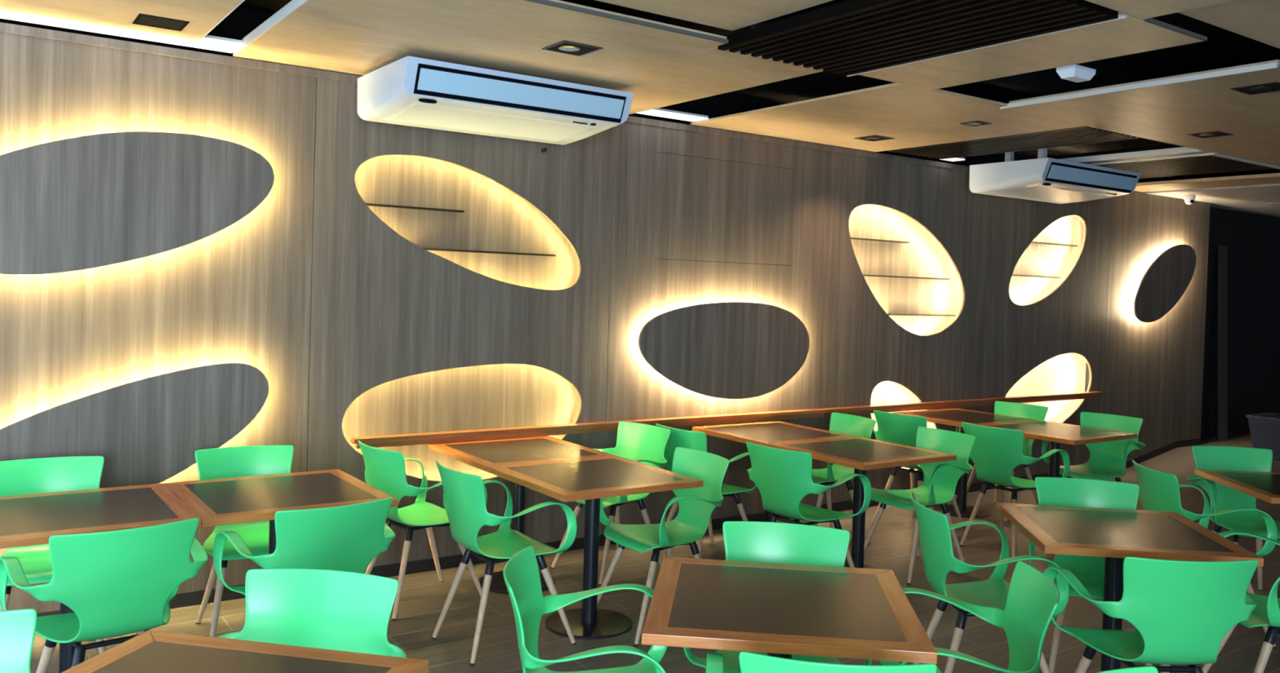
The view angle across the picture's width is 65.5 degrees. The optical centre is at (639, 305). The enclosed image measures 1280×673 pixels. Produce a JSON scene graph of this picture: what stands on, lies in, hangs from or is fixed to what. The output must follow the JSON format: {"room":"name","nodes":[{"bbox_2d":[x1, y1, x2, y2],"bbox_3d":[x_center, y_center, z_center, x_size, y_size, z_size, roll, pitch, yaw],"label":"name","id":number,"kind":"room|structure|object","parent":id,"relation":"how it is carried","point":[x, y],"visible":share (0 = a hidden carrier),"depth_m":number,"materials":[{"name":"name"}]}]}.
{"room":"eatery","nodes":[
{"label":"eatery","id":0,"kind":"room"},
{"bbox_2d":[0,0,242,39],"bbox_3d":[-1.580,-1.183,0.514,3.955,0.030,7.520,1,1,-35],"label":"ceiling","id":1,"kind":"structure","parent":0,"point":[202,15],"depth_m":4.25,"materials":[{"name":"brown wood"}]},
{"bbox_2d":[0,8,243,53],"bbox_3d":[-3.708,-1.314,3.760,4.157,0.020,0.235,1,1,-35],"label":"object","id":2,"kind":"object","parent":1,"relation":"in","point":[208,42],"visible":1,"depth_m":4.69,"materials":[{"name":"white"}]},
{"bbox_2d":[204,35,243,43],"bbox_3d":[-3.708,-1.317,3.760,4.157,0.014,0.235,1,1,-35],"label":"ceiling light","id":3,"kind":"object","parent":2,"relation":"on","point":[207,38],"depth_m":4.80,"materials":[{"name":"white"}]},
{"bbox_2d":[132,13,189,31],"bbox_3d":[-2.125,-1.254,4.413,0.200,0.004,0.200,1,1,-35],"label":"recessed light","id":4,"kind":"object","parent":1,"relation":"in","point":[141,19],"visible":1,"depth_m":4.41,"materials":[{"name":"black metal"}]},
{"bbox_2d":[200,0,244,39],"bbox_3d":[0.053,-1.156,1.635,0.006,0.036,7.500,1,1,-35],"label":"trim","id":5,"kind":"structure","parent":1,"relation":"attached to","point":[239,3],"depth_m":4.33,"materials":[{"name":"grey"}]},
{"bbox_2d":[232,0,822,114],"bbox_3d":[-0.544,-1.233,4.977,2.415,0.030,1.874,1,1,-35],"label":"ceiling","id":6,"kind":"structure","parent":0,"point":[362,37],"depth_m":4.69,"materials":[{"name":"brown wood"}]},
{"bbox_2d":[357,55,634,145],"bbox_3d":[-0.775,-1.103,5.443,1.330,0.259,0.705,1,1,-35],"label":"air conditioner","id":7,"kind":"object","parent":6,"relation":"attached to","point":[407,91],"visible":1,"depth_m":5.22,"materials":[{"name":"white plastic"}]},
{"bbox_2d":[542,40,603,56],"bbox_3d":[-0.318,-1.203,4.663,0.210,0.004,0.210,1,1,-35],"label":"recessed light","id":8,"kind":"object","parent":6,"relation":"in","point":[564,46],"visible":1,"depth_m":4.66,"materials":[{"name":"black metal"}]},
{"bbox_2d":[524,0,728,43],"bbox_3d":[-0.245,-1.200,4.036,1.835,0.016,0.012,1,1,-35],"label":"trim","id":9,"kind":"structure","parent":6,"relation":"attached to","point":[548,2],"depth_m":4.17,"materials":[{"name":"grey"}]},
{"bbox_2d":[635,107,708,121],"bbox_3d":[0.197,-1.245,6.479,0.505,0.020,0.160,1,1,-35],"label":"recessed light","id":10,"kind":"object","parent":6,"relation":"in","point":[658,112],"visible":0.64,"depth_m":6.46,"materials":[{"name":"white plastic"}]},
{"bbox_2d":[717,0,1118,75],"bbox_3d":[1.101,-1.175,4.188,0.830,0.075,1.420,1,1,-35],"label":"ceiling vent","id":11,"kind":"object","parent":6,"relation":"in","point":[847,37],"visible":0.95,"depth_m":4.12,"materials":[{"name":"black metal"}]},
{"bbox_2d":[0,7,1182,182],"bbox_3d":[2.317,-0.965,8.527,19.500,1.120,0.070,1,1,-35],"label":"ceiling","id":12,"kind":"structure","parent":0,"point":[240,22],"depth_m":7.11,"materials":[{"name":"black"}]},
{"bbox_2d":[0,31,1209,613],"bbox_3d":[0.239,0.168,6.851,14.210,2.790,0.220,1,1,-35],"label":"wall","id":13,"kind":"structure","parent":0,"point":[354,328],"depth_m":6.20,"materials":[{"name":"laminate"}]},
{"bbox_2d":[0,363,269,488],"bbox_3d":[-2.578,0.654,4.727,1.544,0.741,0.090,1,1,-35],"label":"decorative wall panel","id":14,"kind":"object","parent":13,"relation":"attached to","point":[148,431],"visible":0.81,"depth_m":4.81,"materials":[{"name":"laminate"}]},
{"bbox_2d":[0,131,274,275],"bbox_3d":[-2.538,-0.489,4.710,1.536,0.711,0.090,1,1,-35],"label":"decorative wall panel","id":15,"kind":"object","parent":13,"relation":"attached to","point":[99,200],"visible":1,"depth_m":4.70,"materials":[{"name":"laminate"}]},
{"bbox_2d":[235,0,308,53],"bbox_3d":[-1.523,-1.256,4.264,0.006,0.047,1.780,1,1,-35],"label":"trim","id":16,"kind":"structure","parent":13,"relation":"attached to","point":[293,5],"depth_m":4.42,"materials":[{"name":"grey"}]},
{"bbox_2d":[365,154,580,290],"bbox_3d":[-1.014,-0.474,5.926,1.570,0.852,0.169,1,1,-35],"label":"light","id":17,"kind":"object","parent":13,"relation":"attached to","point":[367,204],"visible":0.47,"depth_m":5.92,"materials":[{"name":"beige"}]},
{"bbox_2d":[365,203,464,213],"bbox_3d":[-1.333,-0.566,5.777,0.660,0.011,0.044,1,1,-35],"label":"shelf","id":18,"kind":"object","parent":17,"relation":"attached to","point":[368,204],"depth_m":5.77,"materials":[{"name":"black wood"}]},
{"bbox_2d":[422,248,555,256],"bbox_3d":[-0.940,-0.323,6.059,0.956,0.011,0.044,1,1,-35],"label":"shelf","id":19,"kind":"object","parent":17,"relation":"attached to","point":[427,249],"depth_m":6.05,"materials":[{"name":"black"}]},
{"bbox_2d":[0,22,969,171],"bbox_3d":[-0.437,-1.212,6.186,12.300,0.040,0.012,1,1,-35],"label":"trim","id":20,"kind":"structure","parent":13,"relation":"attached to","point":[4,27],"depth_m":5.21,"materials":[{"name":"paint"}]},
{"bbox_2d":[408,367,582,481],"bbox_3d":[-1.030,0.697,5.920,1.643,0.806,0.102,1,1,-35],"label":"light","id":21,"kind":"object","parent":13,"relation":"attached to","point":[541,367],"visible":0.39,"depth_m":6.29,"materials":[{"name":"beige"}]},
{"bbox_2d":[350,408,831,448],"bbox_3d":[-0.079,0.785,6.474,3.635,0.060,0.074,1,1,-35],"label":"counter ledge","id":22,"kind":"object","parent":13,"relation":"attached to","point":[388,441],"visible":0.91,"depth_m":6.17,"materials":[{"name":"brown wood"}]},
{"bbox_2d":[36,438,1200,617],"bbox_3d":[0.259,1.455,6.790,14.210,0.220,0.026,1,1,-35],"label":"baseboard","id":23,"kind":"structure","parent":13,"relation":"attached to","point":[193,598],"depth_m":5.86,"materials":[{"name":"black wood"}]},
{"bbox_2d":[638,302,809,399],"bbox_3d":[0.596,0.315,6.915,1.519,0.676,0.090,1,1,-35],"label":"decorative wall panel","id":24,"kind":"object","parent":13,"relation":"attached to","point":[731,350],"visible":1,"depth_m":6.87,"materials":[{"name":"laminate"}]},
{"bbox_2d":[850,237,909,243],"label":"shelf","id":25,"kind":"object","parent":13,"relation":"attached to","point":[878,240],"depth_m":8.03,"materials":[{"name":"black wood"}]},
{"bbox_2d":[862,275,949,279],"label":"shelf","id":26,"kind":"object","parent":13,"relation":"attached to","point":[863,275],"depth_m":8.22,"materials":[{"name":"black wood"}]},
{"bbox_2d":[887,314,955,316],"bbox_3d":[2.377,0.084,8.375,0.817,0.011,0.044,1,1,-35],"label":"shelf","id":27,"kind":"object","parent":13,"relation":"attached to","point":[887,314],"depth_m":8.32,"materials":[{"name":"black"}]},
{"bbox_2d":[887,243,964,336],"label":"shelf","id":28,"kind":"object","parent":13,"relation":"attached to","point":[939,243],"depth_m":8.39,"materials":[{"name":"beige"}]},
{"bbox_2d":[824,391,1103,416],"bbox_3d":[2.929,0.839,8.562,3.680,0.060,0.074,1,1,-35],"label":"wall rail","id":29,"kind":"object","parent":13,"relation":"attached to","point":[862,410],"visible":0.9,"depth_m":8.36,"materials":[{"name":"brown wood"}]},
{"bbox_2d":[1012,216,1086,305],"bbox_3d":[3.713,-0.424,9.206,1.302,0.971,0.169,1,1,-35],"label":"light","id":30,"kind":"object","parent":13,"relation":"attached to","point":[1069,273],"visible":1,"depth_m":9.36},
{"bbox_2d":[1012,275,1060,278],"bbox_3d":[3.611,-0.269,9.216,0.913,0.011,0.044,1,1,-35],"label":"shelf","id":31,"kind":"object","parent":30,"relation":"attached to","point":[1012,275],"depth_m":9.25,"materials":[{"name":"black"}]},
{"bbox_2d":[1031,241,1078,246],"bbox_3d":[3.838,-0.580,9.362,0.923,0.011,0.044,1,1,-35],"label":"shelf","id":32,"kind":"object","parent":30,"relation":"attached to","point":[1032,242],"depth_m":9.39,"materials":[{"name":"black"}]},
{"bbox_2d":[1088,152,1217,165],"bbox_3d":[3.737,-1.151,7.976,0.039,0.042,1.680,1,1,-35],"label":"trim","id":33,"kind":"structure","parent":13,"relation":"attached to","point":[1211,153],"depth_m":7.63,"materials":[{"name":"grey metal"}]},
{"bbox_2d":[1132,244,1196,322],"bbox_3d":[5.349,-0.229,10.189,1.158,0.814,0.090,1,1,-35],"label":"light","id":34,"kind":"object","parent":13,"relation":"attached to","point":[1167,278],"visible":1,"depth_m":10.12,"materials":[{"name":"laminate"}]},
{"bbox_2d":[30,470,1279,672],"bbox_3d":[4.538,1.774,5.256,19.500,0.100,8.150,1,1,-35],"label":"floor","id":35,"kind":"structure","parent":0,"point":[423,598],"depth_m":5.11,"materials":[{"name":"brown wood"}]},
{"bbox_2d":[0,608,36,672],"bbox_3d":[-1.522,1.179,2.151,0.612,0.841,0.577,1,1,-42],"label":"armchair","id":36,"kind":"object","parent":35,"relation":"on","point":[17,628],"visible":1,"depth_m":2.44,"materials":[{"name":"green plastic"}]},
{"bbox_2d":[0,456,105,654],"bbox_3d":[-2.512,1.111,4.211,0.612,0.841,0.577,1,1,-33],"label":"armchair","id":37,"kind":"object","parent":35,"relation":"on","point":[58,474],"visible":0.29,"depth_m":4.38,"materials":[{"name":"green plastic"}]},
{"bbox_2d":[0,483,201,672],"bbox_3d":[-2.207,1.168,3.861,0.775,0.750,0.775,1,1,-35],"label":"square table","id":38,"kind":"object","parent":35,"relation":"on","point":[25,520],"visible":0.84,"depth_m":3.83,"materials":[{"name":"laminate"}]},
{"bbox_2d":[0,518,208,672],"bbox_3d":[-1.864,1.144,3.482,0.612,0.841,0.577,1,1,-41],"label":"armchair","id":39,"kind":"object","parent":35,"relation":"on","point":[115,584],"visible":0.94,"depth_m":3.30,"materials":[{"name":"green plastic"}]},
{"bbox_2d":[195,445,293,637],"bbox_3d":[-1.817,1.124,4.661,0.612,0.841,0.577,1,1,-31],"label":"armchair","id":40,"kind":"object","parent":35,"relation":"on","point":[255,460],"visible":0.32,"depth_m":4.79,"materials":[{"name":"green plastic"}]},
{"bbox_2d":[62,630,428,672],"bbox_3d":[-0.983,1.237,2.139,0.775,0.750,0.775,2,1,11],"label":"square table","id":41,"kind":"object","parent":35,"relation":"on","point":[151,651],"visible":1,"depth_m":2.41,"materials":[{"name":"brown wood"}]},
{"bbox_2d":[164,469,398,554],"bbox_3d":[-1.571,1.179,4.307,0.775,0.750,0.775,1,1,-35],"label":"square table","id":42,"kind":"object","parent":35,"relation":"on","point":[255,499],"visible":0.44,"depth_m":4.25,"materials":[{"name":"brown wood"}]},
{"bbox_2d":[213,497,395,595],"bbox_3d":[-1.298,1.154,3.904,0.612,0.841,0.577,1,1,-40],"label":"armchair","id":43,"kind":"object","parent":35,"relation":"on","point":[347,538],"visible":0.59,"depth_m":3.70,"materials":[{"name":"green plastic"}]},
{"bbox_2d":[217,568,406,658],"bbox_3d":[-0.944,1.188,2.595,0.612,0.841,0.577,2,1,7],"label":"armchair","id":44,"kind":"object","parent":35,"relation":"on","point":[317,609],"visible":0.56,"depth_m":2.83,"materials":[{"name":"green plastic"}]},
{"bbox_2d":[357,440,487,621],"bbox_3d":[-1.155,1.135,5.199,0.577,0.841,0.612,1,1,-43],"label":"armchair","id":45,"kind":"object","parent":35,"relation":"on","point":[384,470],"visible":0.75,"depth_m":5.03,"materials":[{"name":"green plastic"}]},
{"bbox_2d":[431,461,577,666],"bbox_3d":[-0.646,1.160,4.652,0.577,0.841,0.612,1,1,-37],"label":"armchair","id":46,"kind":"object","parent":35,"relation":"on","point":[464,505],"visible":0.98,"depth_m":4.53,"materials":[{"name":"green plastic"}]},
{"bbox_2d":[428,435,616,594],"bbox_3d":[-0.679,1.184,5.574,0.775,0.750,0.775,1,1,-34],"label":"square table","id":47,"kind":"object","parent":35,"relation":"on","point":[480,455],"visible":0.52,"depth_m":5.54,"materials":[{"name":"brown wood"}]},
{"bbox_2d":[502,546,667,672],"bbox_3d":[-0.129,1.206,2.987,0.577,0.841,0.612,2,1,1],"label":"armchair","id":48,"kind":"object","parent":35,"relation":"on","point":[521,573],"visible":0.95,"depth_m":3.10,"materials":[{"name":"green plastic"}]},
{"bbox_2d":[488,456,703,639],"bbox_3d":[-0.241,1.209,4.933,0.775,0.750,0.775,1,1,-34],"label":"square table","id":49,"kind":"object","parent":35,"relation":"on","point":[590,480],"visible":0.98,"depth_m":4.90,"materials":[{"name":"brown wood"}]},
{"bbox_2d":[550,422,671,586],"bbox_3d":[-0.157,1.152,5.908,0.577,0.841,0.612,1,1,-44],"label":"armchair","id":50,"kind":"object","parent":35,"relation":"on","point":[646,444],"visible":0.55,"depth_m":6.00,"materials":[{"name":"green plastic"}]},
{"bbox_2d":[596,447,729,647],"bbox_3d":[0.106,1.177,4.979,0.577,0.841,0.612,1,1,-34],"label":"armchair","id":51,"kind":"object","parent":35,"relation":"on","point":[696,505],"visible":0.88,"depth_m":5.01,"materials":[{"name":"green plastic"}]},
{"bbox_2d":[655,423,758,556],"bbox_3d":[0.411,1.165,6.176,0.577,0.841,0.612,1,1,-40],"label":"armchair","id":52,"kind":"object","parent":35,"relation":"on","point":[697,441],"visible":0.33,"depth_m":6.04,"materials":[{"name":"green plastic"}]},
{"bbox_2d":[692,421,856,522],"bbox_3d":[0.877,1.213,6.593,0.775,0.750,0.775,1,1,-34],"label":"square table","id":53,"kind":"object","parent":35,"relation":"on","point":[765,433],"visible":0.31,"depth_m":6.54,"materials":[{"name":"brown wood"}]},
{"bbox_2d":[683,521,871,672],"bbox_3d":[0.465,1.218,3.352,0.612,0.841,0.577,2,1,11],"label":"armchair","id":54,"kind":"object","parent":35,"relation":"on","point":[776,543],"visible":0.21,"depth_m":3.59,"materials":[{"name":"green plastic"}]},
{"bbox_2d":[641,557,937,664],"bbox_3d":[0.417,1.264,3.023,0.775,0.750,0.775,2,1,6],"label":"square table","id":55,"kind":"object","parent":35,"relation":"on","point":[778,611],"visible":1,"depth_m":2.89,"materials":[{"name":"brown wood"}]},
{"bbox_2d":[746,441,871,568],"bbox_3d":[0.907,1.191,5.558,0.577,0.841,0.612,1,1,-43],"label":"armchair","id":56,"kind":"object","parent":35,"relation":"on","point":[783,478],"visible":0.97,"depth_m":5.39,"materials":[{"name":"green plastic"}]},
{"bbox_2d":[706,652,941,672],"bbox_3d":[0.467,1.232,2.550,0.612,0.841,0.577,2,1,5],"label":"armchair","id":57,"kind":"object","parent":35,"relation":"on","point":[749,663],"visible":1,"depth_m":2.28,"materials":[{"name":"green plastic"}]},
{"bbox_2d":[777,413,875,545],"bbox_3d":[1.245,1.180,6.727,0.577,0.841,0.612,1,1,-29],"label":"armchair","id":58,"kind":"object","parent":35,"relation":"on","point":[854,425],"visible":0.39,"depth_m":6.80,"materials":[{"name":"green plastic"}]},
{"bbox_2d":[768,436,956,569],"bbox_3d":[1.310,1.238,5.949,0.775,0.750,0.775,1,1,-34],"label":"square table","id":59,"kind":"object","parent":35,"relation":"on","point":[862,455],"visible":0.62,"depth_m":5.91,"materials":[{"name":"brown wood"}]},
{"bbox_2d":[863,426,975,585],"bbox_3d":[1.695,1.205,6.095,0.577,0.841,0.612,1,1,-32],"label":"armchair","id":60,"kind":"object","parent":35,"relation":"on","point":[938,487],"visible":0.72,"depth_m":6.13,"materials":[{"name":"green plastic"}]},
{"bbox_2d":[871,409,970,528],"bbox_3d":[2.019,1.194,7.245,0.577,0.841,0.612,1,1,-39],"label":"armchair","id":61,"kind":"object","parent":35,"relation":"on","point":[900,429],"visible":0.38,"depth_m":7.10,"materials":[{"name":"green plastic"}]},
{"bbox_2d":[892,408,1037,518],"bbox_3d":[2.523,1.242,7.772,0.775,0.750,0.775,1,1,-35],"label":"square table","id":62,"kind":"object","parent":35,"relation":"on","point":[954,416],"visible":0.64,"depth_m":7.74,"materials":[{"name":"brown wood"}]},
{"bbox_2d":[879,561,1060,672],"bbox_3d":[0.940,1.238,3.027,0.577,0.841,0.612,2,1,8],"label":"armchair","id":63,"kind":"object","parent":35,"relation":"on","point":[1033,600],"visible":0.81,"depth_m":3.08,"materials":[{"name":"green plastic"}]},
{"bbox_2d":[910,492,1069,672],"bbox_3d":[1.401,1.233,4.075,0.577,0.841,0.612,2,1,-1],"label":"armchair","id":64,"kind":"object","parent":35,"relation":"on","point":[935,535],"visible":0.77,"depth_m":4.00,"materials":[{"name":"green plastic"}]},
{"bbox_2d":[955,401,1048,522],"bbox_3d":[2.859,1.210,7.819,0.577,0.841,0.612,1,1,-41],"label":"armchair","id":65,"kind":"object","parent":35,"relation":"on","point":[1011,409],"visible":0.25,"depth_m":7.90,"materials":[{"name":"green plastic"}]},
{"bbox_2d":[960,422,1070,557],"bbox_3d":[2.485,1.219,6.690,0.577,0.841,0.612,1,1,-38],"label":"armchair","id":66,"kind":"object","parent":35,"relation":"on","point":[995,452],"visible":0.84,"depth_m":6.53,"materials":[{"name":"green plastic"}]},
{"bbox_2d":[980,420,1137,533],"bbox_3d":[2.965,1.267,7.134,0.775,0.750,0.775,1,1,-35],"label":"square table","id":67,"kind":"object","parent":35,"relation":"on","point":[1056,433],"visible":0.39,"depth_m":7.08,"materials":[{"name":"brown wood"}]},
{"bbox_2d":[1027,477,1151,672],"bbox_3d":[2.021,1.246,4.439,0.612,0.841,0.577,2,1,14],"label":"armchair","id":68,"kind":"object","parent":35,"relation":"on","point":[1052,491],"visible":0.21,"depth_m":4.63,"materials":[{"name":"green plastic"}]},
{"bbox_2d":[1041,412,1146,482],"bbox_3d":[3.305,1.234,7.230,0.577,0.841,0.612,1,1,-42],"label":"armchair","id":69,"kind":"object","parent":35,"relation":"on","point":[1107,460],"visible":0.74,"depth_m":7.32,"materials":[{"name":"green plastic"}]},
{"bbox_2d":[1096,666,1158,672],"bbox_3d":[1.125,1.262,1.997,0.612,0.841,0.577,1,1,-33],"label":"armchair","id":70,"kind":"object","parent":35,"relation":"on","point":[1141,669],"visible":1,"depth_m":2.29,"materials":[{"name":"green plastic"}]},
{"bbox_2d":[995,502,1263,671],"bbox_3d":[1.948,1.291,4.102,0.775,0.750,0.775,2,1,7],"label":"square table","id":71,"kind":"object","parent":35,"relation":"on","point":[1115,535],"visible":0.98,"depth_m":4.04,"materials":[{"name":"brown wood"}]},
{"bbox_2d":[1043,556,1258,672],"bbox_3d":[1.813,1.255,3.550,0.612,0.841,0.577,2,1,-2],"label":"armchair","id":72,"kind":"object","parent":35,"relation":"on","point":[1181,613],"visible":0.96,"depth_m":3.32,"materials":[{"name":"green plastic"}]},
{"bbox_2d":[1132,460,1277,648],"bbox_3d":[2.859,1.259,5.107,0.577,0.841,0.612,2,1,1],"label":"armchair","id":73,"kind":"object","parent":35,"relation":"on","point":[1159,491],"visible":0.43,"depth_m":4.97,"materials":[{"name":"green plastic"}]},
{"bbox_2d":[1186,446,1279,591],"bbox_3d":[3.463,1.267,5.652,0.612,0.841,0.577,2,1,5],"label":"armchair","id":74,"kind":"object","parent":35,"relation":"on","point":[1222,498],"visible":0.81,"depth_m":5.86,"materials":[{"name":"green plastic"}]},
{"bbox_2d":[1194,469,1279,634],"bbox_3d":[3.473,1.317,5.204,0.775,0.750,0.775,2,1,4],"label":"square table","id":75,"kind":"object","parent":35,"relation":"on","point":[1262,486],"visible":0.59,"depth_m":5.28,"materials":[{"name":"brown wood"}]},
{"bbox_2d":[1201,531,1279,672],"bbox_3d":[2.623,1.272,4.017,0.577,0.841,0.612,2,1,8],"label":"armchair","id":76,"kind":"object","parent":35,"relation":"on","point":[1266,613],"visible":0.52,"depth_m":3.89,"materials":[{"name":"green plastic"}]},
{"bbox_2d":[596,0,832,31],"bbox_3d":[1.384,-1.154,1.548,1.675,0.030,5.840,1,1,-35],"label":"ceiling","id":77,"kind":"structure","parent":0,"point":[730,15],"depth_m":4.08,"materials":[{"name":"brown wood"}]},
{"bbox_2d":[237,0,1279,177],"bbox_3d":[4.636,-1.434,5.197,19.500,0.080,8.150,1,1,-35],"label":"ceiling","id":78,"kind":"structure","parent":0,"point":[1223,48],"depth_m":5.95,"materials":[{"name":"black"}]},
{"bbox_2d":[968,147,1141,204],"bbox_3d":[3.441,-1.190,8.210,1.330,0.588,0.705,1,1,-35],"label":"air conditioner","id":79,"kind":"object","parent":78,"relation":"hanging from","point":[1042,179],"visible":0.97,"depth_m":7.96,"materials":[{"name":"white plastic"}]},
{"bbox_2d":[1056,63,1095,82],"bbox_3d":[2.137,-1.284,4.865,0.180,0.359,0.100,1,1,-35],"label":"emergency light","id":80,"kind":"object","parent":78,"relation":"hanging from","point":[1076,73],"visible":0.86,"depth_m":4.83,"materials":[{"name":"white plastic"}]},
{"bbox_2d":[1047,143,1184,159],"bbox_3d":[3.654,-1.238,7.766,0.284,0.075,1.044,1,1,-35],"label":"ceiling vent","id":81,"kind":"object","parent":78,"relation":"in","point":[1166,146],"depth_m":8.00,"materials":[{"name":"black metal"}]},
{"bbox_2d":[742,0,1155,96],"bbox_3d":[2.384,-1.346,5.782,8.130,0.255,0.070,1,1,-35],"label":"ceiling","id":82,"kind":"structure","parent":0,"point":[1048,82],"depth_m":5.74,"materials":[{"name":"black"}]},
{"bbox_2d":[690,0,1279,191],"bbox_3d":[4.399,-1.079,4.819,7.010,0.030,7.774,1,1,-35],"label":"ceiling","id":83,"kind":"structure","parent":0,"point":[913,116],"depth_m":5.80,"materials":[{"name":"brown wood"}]},
{"bbox_2d":[853,134,894,141],"bbox_3d":[1.667,-1.186,7.075,0.200,0.004,0.200,1,1,-35],"label":"recessed light","id":84,"kind":"object","parent":83,"relation":"in","point":[871,138],"visible":1,"depth_m":7.06,"materials":[{"name":"black metal"}]},
{"bbox_2d":[960,120,991,126],"bbox_3d":[2.141,-1.158,6.346,0.140,0.004,0.140,1,1,-35],"label":"recessed light","id":85,"kind":"object","parent":83,"relation":"in","point":[975,123],"visible":1,"depth_m":6.34,"materials":[{"name":"black metal"}]},
{"bbox_2d":[846,11,1125,76],"bbox_3d":[1.473,-1.167,4.470,0.008,0.051,1.460,1,1,-35],"label":"trim","id":86,"kind":"structure","parent":83,"relation":"attached to","point":[1121,15],"depth_m":4.30,"materials":[{"name":"grey"}]},
{"bbox_2d":[887,126,1138,159],"bbox_3d":[2.655,-1.204,7.248,0.650,0.075,1.640,1,1,-35],"label":"ceiling vent","id":87,"kind":"object","parent":83,"relation":"in","point":[1081,135],"visible":0.66,"depth_m":7.14,"materials":[{"name":"black metal"}]},
{"bbox_2d":[941,157,964,161],"bbox_3d":[2.560,-1.203,8.156,0.170,0.020,0.120,1,1,-35],"label":"light","id":88,"kind":"object","parent":87,"relation":"attached to","point":[955,158],"visible":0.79,"depth_m":8.14,"materials":[{"name":"white"}]},
{"bbox_2d":[1000,62,1278,109],"bbox_3d":[2.519,-1.131,5.190,0.016,0.026,1.470,1,1,-35],"label":"trim","id":89,"kind":"structure","parent":83,"relation":"attached to","point":[1275,64],"depth_m":5.07,"materials":[{"name":"grey metal"}]},
{"bbox_2d":[1143,17,1207,40],"bbox_3d":[2.185,-1.125,4.054,0.480,0.015,0.013,1,1,-35],"label":"trim","id":90,"kind":"structure","parent":83,"relation":"attached to","point":[1151,20],"depth_m":4.04,"materials":[{"name":"grey"}]},
{"bbox_2d":[1098,153,1275,178],"bbox_3d":[4.620,-1.223,8.564,1.180,0.075,1.253,1,1,-35],"label":"ceiling vent","id":91,"kind":"object","parent":83,"relation":"in","point":[1202,165],"depth_m":8.52,"materials":[{"name":"black metal"}]},
{"bbox_2d":[1187,130,1232,137],"bbox_3d":[3.719,-1.113,6.492,0.200,0.004,0.200,1,1,-35],"label":"recessed light","id":92,"kind":"object","parent":83,"relation":"in","point":[1212,134],"visible":1,"depth_m":6.49,"materials":[{"name":"black metal"}]},
{"bbox_2d":[1211,153,1279,169],"bbox_3d":[4.909,-1.096,7.794,1.680,0.011,0.038,1,1,-35],"label":"trim","id":93,"kind":"structure","parent":83,"relation":"attached to","point":[1218,154],"depth_m":7.58,"materials":[{"name":"grey paint"}]},
{"bbox_2d":[1230,81,1279,94],"bbox_3d":[3.174,-1.103,5.067,0.220,0.004,0.220,1,1,-35],"label":"recessed light","id":94,"kind":"object","parent":83,"relation":"in","point":[1271,86],"visible":1,"depth_m":5.08,"materials":[{"name":"black metal"}]},
{"bbox_2d":[967,88,1040,103],"bbox_3d":[2.367,-1.352,7.043,0.020,0.290,1.640,1,1,-35],"label":"ceiling","id":95,"kind":"structure","parent":0,"point":[1006,95],"depth_m":6.83,"materials":[{"name":"black"}]},
{"bbox_2d":[1059,146,1201,163],"bbox_3d":[3.556,-1.154,7.850,0.040,0.042,1.680,1,1,-35],"label":"trim","id":96,"kind":"structure","parent":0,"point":[1182,149],"depth_m":7.55,"materials":[{"name":"grey metal"}]},
{"bbox_2d":[1126,433,1279,480],"bbox_3d":[8.106,1.648,11.256,6.800,0.149,2.350,1,1,-35],"label":"floor","id":97,"kind":"structure","parent":0,"point":[1180,463],"depth_m":10.17,"materials":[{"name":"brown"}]},
{"bbox_2d":[1217,245,1227,440],"bbox_3d":[6.592,0.427,11.262,0.224,2.203,0.163,1,1,-35],"label":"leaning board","id":98,"kind":"object","parent":97,"relation":"on","point":[1222,250],"visible":1,"depth_m":11.24,"materials":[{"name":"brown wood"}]},
{"bbox_2d":[1245,413,1279,462],"bbox_3d":[6.455,1.332,9.959,0.524,0.430,0.524,1,1,-35],"label":"waste bin","id":99,"kind":"object","parent":97,"relation":"on","point":[1264,428],"visible":0.83,"depth_m":9.90,"materials":[{"name":"grey plastic"}]},
{"bbox_2d":[1135,183,1279,217],"bbox_3d":[9.933,-0.977,8.797,6.520,0.040,8.000,1,1,-35],"label":"ceiling","id":100,"kind":"structure","parent":0,"point":[1249,198],"depth_m":10.12,"materials":[{"name":"grey paint"}]},
{"bbox_2d":[1182,195,1195,204],"bbox_3d":[5.559,-1.065,10.067,0.110,0.097,0.117,1,1,-35],"label":"security camera","id":101,"kind":"object","parent":100,"relation":"attached to","point":[1188,199],"visible":1,"depth_m":10.03,"materials":[{"name":"white plastic"}]},
{"bbox_2d":[1263,202,1279,204],"bbox_3d":[6.771,-1.081,10.618,0.200,0.011,0.200,1,1,-35],"label":"ceiling speaker","id":102,"kind":"object","parent":100,"relation":"attached to","point":[1269,203],"visible":1,"depth_m":10.58,"materials":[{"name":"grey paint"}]},
{"bbox_2d":[1178,0,1279,48],"bbox_3d":[5.533,-1.056,3.588,5.450,0.014,4.460,1,1,-35],"label":"ceiling","id":103,"kind":"structure","parent":0,"point":[1259,20],"depth_m":3.98,"materials":[{"name":"brown wood"}]},
{"bbox_2d":[1182,175,1279,439],"bbox_3d":[8.165,0.151,12.534,5.290,3.100,0.080,1,1,-35],"label":"wall","id":104,"kind":"structure","parent":0,"point":[1252,241],"depth_m":11.79,"materials":[{"name":"black paint"}]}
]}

